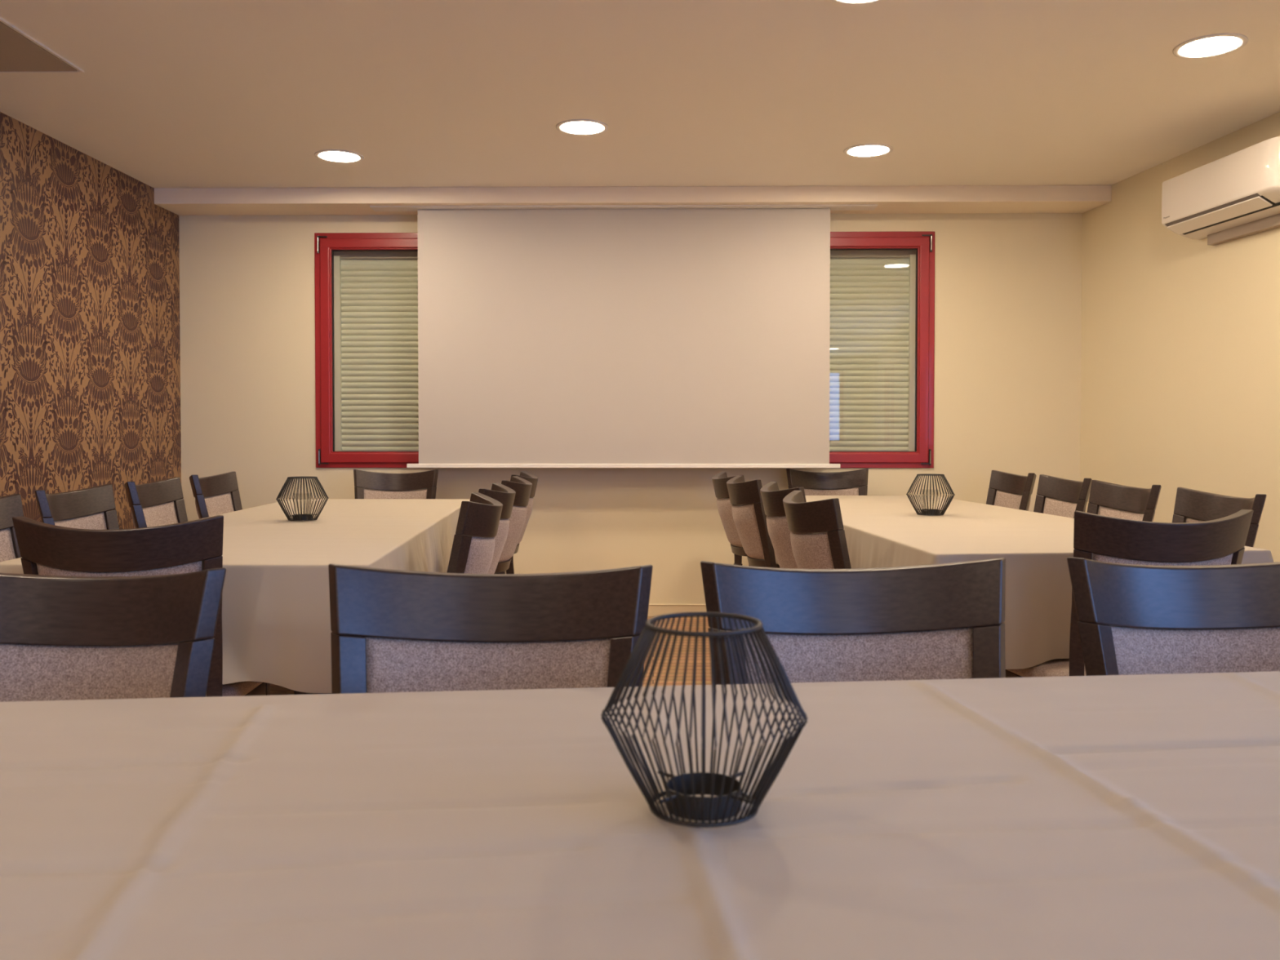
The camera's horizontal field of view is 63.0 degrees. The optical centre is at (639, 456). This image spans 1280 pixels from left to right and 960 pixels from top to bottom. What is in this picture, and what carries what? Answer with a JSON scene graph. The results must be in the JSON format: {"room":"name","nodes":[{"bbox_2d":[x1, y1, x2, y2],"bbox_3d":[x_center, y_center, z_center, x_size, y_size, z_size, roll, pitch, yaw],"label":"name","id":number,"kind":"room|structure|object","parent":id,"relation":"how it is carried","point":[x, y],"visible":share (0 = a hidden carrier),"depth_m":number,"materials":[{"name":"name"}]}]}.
{"room":"banquet room","nodes":[
{"label":"banquet room","id":0,"kind":"room"},
{"bbox_2d":[0,111,181,528],"bbox_3d":[-2.958,-0.169,0.166,0.221,2.500,12.264,0,1,1],"label":"wall","id":1,"kind":"structure","parent":0,"point":[90,335],"depth_m":5.21,"materials":[{"name":"paper"}]},
{"bbox_2d":[270,616,711,695],"bbox_3d":[0.538,1.131,0.147,7.214,0.100,12.704,0,1,1],"label":"floor","id":2,"kind":"structure","parent":0,"point":[275,690],"depth_m":5.04,"materials":[{"name":"brown wood"}]},
{"bbox_2d":[0,493,23,561],"bbox_3d":[-1.837,0.574,3.217,0.618,0.894,0.483,0,1,-1],"label":"dining chair","id":3,"kind":"object","parent":2,"relation":"on","point":[11,505],"visible":0.17,"depth_m":3.38,"materials":[{"name":"beige fabric"}]},
{"bbox_2d":[34,484,119,529],"bbox_3d":[-1.902,0.560,3.918,0.618,0.894,0.483,0,1,1],"label":"dining chair","id":4,"kind":"object","parent":2,"relation":"on","point":[93,508],"visible":0.24,"depth_m":4.01,"materials":[{"name":"brown wood"}]},
{"bbox_2d":[0,567,226,702],"bbox_3d":[-0.850,0.611,1.309,0.483,0.894,0.618,0,1,3],"label":"dining chair","id":5,"kind":"object","parent":2,"relation":"on","point":[63,637],"visible":0.51,"depth_m":1.55,"materials":[{"name":"brown wood"}]},
{"bbox_2d":[12,515,270,697],"bbox_3d":[-1.254,0.584,2.702,0.483,0.894,0.618,0,1,-5],"label":"dining chair","id":6,"kind":"object","parent":2,"relation":"on","point":[195,545],"visible":0.32,"depth_m":2.43,"materials":[{"name":"brown wood"}]},
{"bbox_2d":[124,476,187,528],"bbox_3d":[-1.926,0.546,4.613,0.618,0.894,0.483,0,1,-1],"label":"dining chair","id":7,"kind":"object","parent":2,"relation":"on","point":[159,503],"visible":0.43,"depth_m":4.70,"materials":[{"name":"brown wood"}]},
{"bbox_2d":[189,471,242,519],"bbox_3d":[-1.976,0.531,5.370,0.618,0.894,0.483,0,1,2],"label":"dining chair","id":8,"kind":"object","parent":2,"relation":"on","point":[215,495],"visible":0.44,"depth_m":5.46,"materials":[{"name":"brown wood"}]},
{"bbox_2d":[353,469,438,498],"bbox_3d":[-1.385,0.523,5.762,0.483,0.894,0.618,0,1,-3],"label":"dining chair","id":9,"kind":"object","parent":2,"relation":"on","point":[393,486],"visible":0.31,"depth_m":5.99,"materials":[{"name":"brown wood"}]},
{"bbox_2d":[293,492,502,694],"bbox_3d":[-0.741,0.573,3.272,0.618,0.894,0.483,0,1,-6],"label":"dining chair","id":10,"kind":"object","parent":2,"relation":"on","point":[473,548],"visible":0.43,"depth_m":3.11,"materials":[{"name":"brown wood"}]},
{"bbox_2d":[328,563,653,693],"bbox_3d":[-0.227,0.611,1.338,0.483,0.894,0.618,0,1,1],"label":"dining chair","id":11,"kind":"object","parent":2,"relation":"on","point":[393,630],"visible":0.47,"depth_m":1.57,"materials":[{"name":"brown wood"}]},
{"bbox_2d":[478,482,515,573],"bbox_3d":[-0.788,0.558,4.013,0.618,0.894,0.483,0,1,-2],"label":"dining chair","id":12,"kind":"object","parent":2,"relation":"on","point":[504,495],"visible":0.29,"depth_m":3.93,"materials":[{"name":"beige fabric"}]},
{"bbox_2d":[493,475,532,573],"bbox_3d":[-0.797,0.544,4.715,0.618,0.894,0.483,0,1,-1],"label":"dining chair","id":13,"kind":"object","parent":2,"relation":"on","point":[522,487],"visible":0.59,"depth_m":4.60,"materials":[{"name":"beige fabric"}]},
{"bbox_2d":[503,471,537,573],"bbox_3d":[-0.835,0.531,5.382,0.618,0.894,0.483,0,1,-1],"label":"dining chair","id":14,"kind":"object","parent":2,"relation":"on","point":[531,478],"visible":0.2,"depth_m":5.34,"materials":[{"name":"beige fabric"}]},
{"bbox_2d":[711,471,780,568],"bbox_3d":[0.679,0.531,5.353,0.618,0.894,0.483,0,1,-6],"label":"dining chair","id":15,"kind":"object","parent":2,"relation":"on","point":[719,480],"visible":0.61,"depth_m":5.24,"materials":[{"name":"beige fabric"}]},
{"bbox_2d":[726,475,776,568],"bbox_3d":[0.710,0.542,4.830,0.618,0.894,0.483,0,1,-4],"label":"dining chair","id":16,"kind":"object","parent":2,"relation":"on","point":[749,517],"visible":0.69,"depth_m":4.65,"materials":[{"name":"beige fabric"}]},
{"bbox_2d":[760,481,806,568],"bbox_3d":[0.789,0.555,4.153,0.618,0.894,0.483,0,1,-5],"label":"dining chair","id":17,"kind":"object","parent":2,"relation":"on","point":[772,497],"visible":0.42,"depth_m":4.03,"materials":[{"name":"beige fabric"}]},
{"bbox_2d":[782,490,851,568],"bbox_3d":[0.784,0.569,3.453,0.618,0.894,0.483,0,1,-6],"label":"dining chair","id":18,"kind":"object","parent":2,"relation":"on","point":[828,549],"visible":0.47,"depth_m":3.27,"materials":[{"name":"beige fabric"}]},
{"bbox_2d":[786,468,868,495],"bbox_3d":[1.101,0.520,5.910,0.483,0.894,0.618,0,1,0],"label":"dining chair","id":19,"kind":"object","parent":2,"relation":"on","point":[828,483],"visible":0.32,"depth_m":6.14,"materials":[{"name":"brown wood"}]},
{"bbox_2d":[700,557,1005,684],"bbox_3d":[0.353,0.609,1.401,0.483,0.894,0.618,0,1,-6],"label":"dining chair","id":20,"kind":"object","parent":2,"relation":"on","point":[943,620],"visible":0.38,"depth_m":1.64,"materials":[{"name":"brown wood"}]},
{"bbox_2d":[986,470,1036,511],"bbox_3d":[1.790,0.527,5.603,0.618,0.894,0.483,0,1,-5],"label":"dining chair","id":21,"kind":"object","parent":2,"relation":"on","point":[1006,490],"visible":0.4,"depth_m":5.71,"materials":[{"name":"brown wood"}]},
{"bbox_2d":[1033,474,1092,518],"bbox_3d":[1.800,0.539,4.946,0.618,0.894,0.483,0,1,-4],"label":"dining chair","id":22,"kind":"object","parent":2,"relation":"on","point":[1058,496],"visible":0.27,"depth_m":5.05,"materials":[{"name":"brown wood"}]},
{"bbox_2d":[1086,480,1161,521],"bbox_3d":[1.788,0.552,4.297,0.618,0.894,0.483,0,1,-6],"label":"dining chair","id":23,"kind":"object","parent":2,"relation":"on","point":[1105,499],"visible":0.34,"depth_m":4.39,"materials":[{"name":"brown wood"}]},
{"bbox_2d":[1005,509,1253,677],"bbox_3d":[1.319,0.580,2.892,0.483,0.894,0.618,0,1,-6],"label":"dining chair","id":24,"kind":"object","parent":2,"relation":"on","point":[1220,541],"visible":0.3,"depth_m":2.62,"materials":[{"name":"brown wood"}]},
{"bbox_2d":[1066,556,1279,675],"bbox_3d":[0.924,0.609,1.443,0.483,0.894,0.618,0,1,-3],"label":"dining chair","id":25,"kind":"object","parent":2,"relation":"on","point":[1134,620],"visible":0.36,"depth_m":1.68,"materials":[{"name":"brown wood"}]},
{"bbox_2d":[1172,487,1266,546],"bbox_3d":[1.813,0.565,3.648,0.618,0.894,0.483,0,1,-4],"label":"dining chair","id":26,"kind":"object","parent":2,"relation":"on","point":[1191,505],"visible":0.14,"depth_m":3.75,"materials":[{"name":"brown wood"}]},
{"bbox_3d":[-1.259,0.633,4.069,1.147,0.741,2.747,0,1,1],"label":"banquet table","id":27,"kind":"object","parent":2,"relation":"on","visible":0,"materials":[{"name":"white tablecloth fabric"}]},
{"bbox_2d":[0,498,470,693],"bbox_3d":[-1.267,0.409,4.074,1.055,0.325,2.954,0,1,-3],"label":"tablecloth","id":28,"kind":"object","parent":27,"relation":"on","point":[276,614],"visible":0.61,"depth_m":2.74,"materials":[{"name":"beige fabric"}]},
{"bbox_2d":[275,476,328,520],"bbox_3d":[-1.310,0.162,4.052,0.195,0.168,0.195,0,1,-2],"label":"wire lantern","id":29,"kind":"object","parent":28,"relation":"on","point":[295,517],"visible":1,"depth_m":4.02,"materials":[{"name":"black metal"}]},
{"bbox_2d":[288,493,316,519],"bbox_3d":[-1.310,0.194,4.052,0.093,0.103,0.093,0,1,1],"label":"candle holder","id":30,"kind":"object","parent":29,"relation":"on","point":[295,517],"depth_m":4.02,"materials":[{"name":"black metal"}]},
{"bbox_3d":[1.224,0.628,4.351,1.203,0.741,2.840,0,1,1],"label":"banquet table","id":31,"kind":"object","parent":2,"relation":"on","visible":0,"materials":[{"name":"cream tablecloth fabric"}]},
{"bbox_2d":[773,495,1273,669],"bbox_3d":[1.233,0.403,4.372,1.092,0.324,2.959,0,1,-4],"label":"tablecloth","id":32,"kind":"object","parent":31,"relation":"on","point":[881,531],"visible":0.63,"depth_m":3.22,"materials":[{"name":"beige fabric"}]},
{"bbox_2d":[906,473,955,515],"bbox_3d":[1.206,0.157,4.332,0.195,0.168,0.195,0,1,-5],"label":"wire lantern","id":33,"kind":"object","parent":32,"relation":"on","point":[928,512],"visible":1,"depth_m":4.30,"materials":[{"name":"black metal"}]},
{"bbox_2d":[916,488,943,514],"bbox_3d":[1.206,0.188,4.333,0.097,0.103,0.097,0,1,1],"label":"candle holder","id":34,"kind":"object","parent":33,"relation":"on","point":[923,511],"depth_m":4.30,"materials":[{"name":"clear glass"}]},
{"bbox_3d":[0.337,0.695,0.969,3.705,0.741,1.265,0,1,1],"label":"banquet table","id":35,"kind":"object","parent":2,"relation":"on","visible":0,"materials":[{"name":"cream tablecloth fabric"}]},
{"bbox_2d":[0,671,1279,959],"bbox_3d":[0.338,0.451,0.953,3.755,0.296,0.987,0,1,-6],"label":"tablecloth","id":36,"kind":"object","parent":35,"relation":"on","point":[1136,816],"visible":0.93,"depth_m":0.87,"materials":[{"name":"beige fabric"}]},
{"bbox_2d":[600,611,808,827],"bbox_3d":[0.055,0.224,0.906,0.179,0.163,0.179,0,1,1],"label":"wire lantern","id":37,"kind":"object","parent":36,"relation":"on","point":[729,797],"visible":1,"depth_m":0.88,"materials":[{"name":"black metal"}]},
{"bbox_2d":[657,770,754,821],"bbox_3d":[0.055,0.295,0.907,0.080,0.020,0.080,0,1,1],"label":"candle holder","id":38,"kind":"object","parent":37,"relation":"on","point":[673,807],"depth_m":0.88,"materials":[{"name":"black metal"}]},
{"bbox_2d":[178,213,1082,604],"bbox_3d":[-0.070,-0.292,6.371,5.400,2.500,0.220,0,1,1],"label":"wall","id":39,"kind":"structure","parent":0,"point":[1008,286],"depth_m":6.27,"materials":[{"name":"beige paint"}]},
{"bbox_2d":[314,232,418,467],"bbox_3d":[-1.318,-0.639,6.355,1.266,1.408,0.230,0,1,1],"label":"window","id":40,"kind":"structure","parent":39,"relation":"in","point":[366,405],"depth_m":6.37,"materials":[{"name":"red wood"}]},
{"bbox_2d":[340,258,418,451],"bbox_3d":[-1.318,-0.604,6.377,1.086,1.236,0.020,0,1,1],"label":"roller shutter","id":41,"kind":"object","parent":40,"relation":"attached to","point":[380,405],"depth_m":6.37,"materials":[{"name":"beige plastic"}]},
{"bbox_2d":[369,204,877,468],"bbox_3d":[-0.096,-0.689,6.059,2.915,1.510,0.120,0,1,1],"label":"projection screen","id":42,"kind":"object","parent":39,"relation":"attached to","point":[558,335],"visible":1,"depth_m":6.06,"materials":[{"name":"grey fabric"}]},
{"bbox_2d":[154,185,1111,215],"bbox_3d":[-0.051,-1.491,6.080,5.445,0.091,0.314,0,1,1],"label":"ceiling beam","id":43,"kind":"structure","parent":39,"relation":"attached to","point":[971,198],"depth_m":5.93,"materials":[{"name":"beige paint"}]},
{"bbox_2d":[648,604,706,616],"bbox_3d":[-0.071,0.923,6.277,5.376,0.074,0.015,0,1,1],"label":"baseboard","id":44,"kind":"structure","parent":39,"relation":"attached to","point":[654,610],"depth_m":6.27,"materials":[{"name":"beige paint"}]},
{"bbox_2d":[829,231,934,467],"bbox_3d":[1.201,-0.639,6.323,1.112,1.408,0.230,0,1,1],"label":"window","id":45,"kind":"structure","parent":39,"relation":"in","point":[882,354],"depth_m":6.33,"materials":[{"name":"red wood"}]},
{"bbox_2d":[829,257,909,451],"bbox_3d":[1.201,-0.603,6.346,0.932,1.236,0.020,0,1,1],"label":"roller shutter","id":46,"kind":"object","parent":45,"relation":"attached to","point":[869,353],"depth_m":6.34,"materials":[{"name":"beige plastic"}]},
{"bbox_2d":[0,0,1279,188],"bbox_3d":[0.538,-1.468,0.096,7.214,0.100,12.704,0,1,1],"label":"ceiling","id":47,"kind":"structure","parent":0,"point":[168,93],"depth_m":4.27,"materials":[{"name":"white paint"}]},
{"bbox_2d":[0,17,84,73],"bbox_3d":[-2.459,-1.480,3.452,0.594,0.006,1.198,0,1,1],"label":"ceiling hatch","id":48,"kind":"object","parent":47,"relation":"attached to","point":[19,54],"visible":1,"depth_m":3.88,"materials":[{"name":"white paint"}]},
{"bbox_2d":[314,149,364,163],"bbox_3d":[-1.519,-1.517,5.275,0.240,0.006,0.240,0,1,1],"label":"recessed light","id":49,"kind":"object","parent":47,"relation":"in","point":[329,155],"visible":1,"depth_m":5.27,"materials":[{"name":"white metal"}]},
{"bbox_2d":[319,151,359,161],"bbox_3d":[-1.519,-1.518,5.275,0.197,0.002,0.197,0,1,1],"label":"diffuser","id":50,"kind":"object","parent":49,"relation":"attached to","point":[326,156],"depth_m":5.27,"materials":[{"name":"white plastic"}]},
{"bbox_2d":[555,119,608,135],"bbox_3d":[-0.264,-1.507,4.780,0.240,0.006,0.240,0,1,1],"label":"recessed light","id":51,"kind":"object","parent":47,"relation":"in","point":[574,126],"visible":1,"depth_m":4.77,"materials":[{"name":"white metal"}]},
{"bbox_2d":[560,121,604,133],"bbox_3d":[-0.264,-1.508,4.780,0.197,0.002,0.197,0,1,1],"label":"diffuser","id":52,"kind":"object","parent":51,"relation":"attached to","point":[567,127],"depth_m":4.78,"materials":[{"name":"white plastic"}]},
{"bbox_2d":[830,0,883,4],"bbox_3d":[0.702,-1.478,3.298,0.240,0.006,0.240,0,1,1],"label":"recessed light","id":53,"kind":"object","parent":47,"relation":"in","point":[841,2],"visible":1,"depth_m":3.39,"materials":[{"name":"white metal"}]},
{"bbox_2d":[841,0,871,2],"bbox_3d":[0.702,-1.479,3.298,0.197,0.002,0.197,0,1,1],"label":"diffuser","id":54,"kind":"object","parent":53,"relation":"attached to","point":[842,1],"depth_m":3.39,"materials":[{"name":"white plastic"}]},
{"bbox_2d":[843,143,893,157],"bbox_3d":[1.131,-1.515,5.167,0.240,0.006,0.240,0,1,1],"label":"recessed light","id":55,"kind":"object","parent":47,"relation":"in","point":[864,150],"visible":1,"depth_m":5.16,"materials":[{"name":"white metal"}]},
{"bbox_2d":[848,145,888,155],"bbox_3d":[1.131,-1.516,5.167,0.197,0.002,0.197,0,1,1],"label":"diffuser","id":56,"kind":"object","parent":55,"relation":"attached to","point":[855,150],"depth_m":5.16,"materials":[{"name":"white plastic"}]},
{"bbox_2d":[1173,33,1248,58],"bbox_3d":[2.067,-1.488,3.786,0.240,0.006,0.240,0,1,1],"label":"recessed light","id":57,"kind":"object","parent":47,"relation":"in","point":[1218,44],"visible":1,"depth_m":3.78,"materials":[{"name":"white metal"}]},
{"bbox_2d":[1179,36,1240,56],"bbox_3d":[2.067,-1.488,3.786,0.197,0.002,0.197,0,1,1],"label":"diffuser","id":58,"kind":"object","parent":57,"relation":"attached to","point":[1200,46],"depth_m":3.78,"materials":[{"name":"white plastic"}]},
{"bbox_2d":[1080,111,1279,562],"bbox_3d":[3.348,-0.168,0.099,0.220,2.500,12.341,0,1,-6],"label":"wall","id":59,"kind":"structure","parent":0,"point":[1180,335],"depth_m":5.28,"materials":[{"name":"beige paint"}]},
{"bbox_2d":[1161,136,1279,244],"bbox_3d":[2.677,-1.170,4.691,0.202,0.327,0.800,0,1,-6],"label":"air conditioner","id":60,"kind":"object","parent":59,"relation":"attached to","point":[1236,195],"visible":1,"depth_m":4.66,"materials":[{"name":"white plastic"}]},
{"bbox_2d":[1164,193,1279,235],"bbox_3d":[2.627,-1.095,4.711,0.174,0.053,0.704,0,1,1],"label":"outlet","id":61,"kind":"object","parent":60,"relation":"attached to","point":[1229,213],"depth_m":4.71,"materials":[{"name":"white plastic"}]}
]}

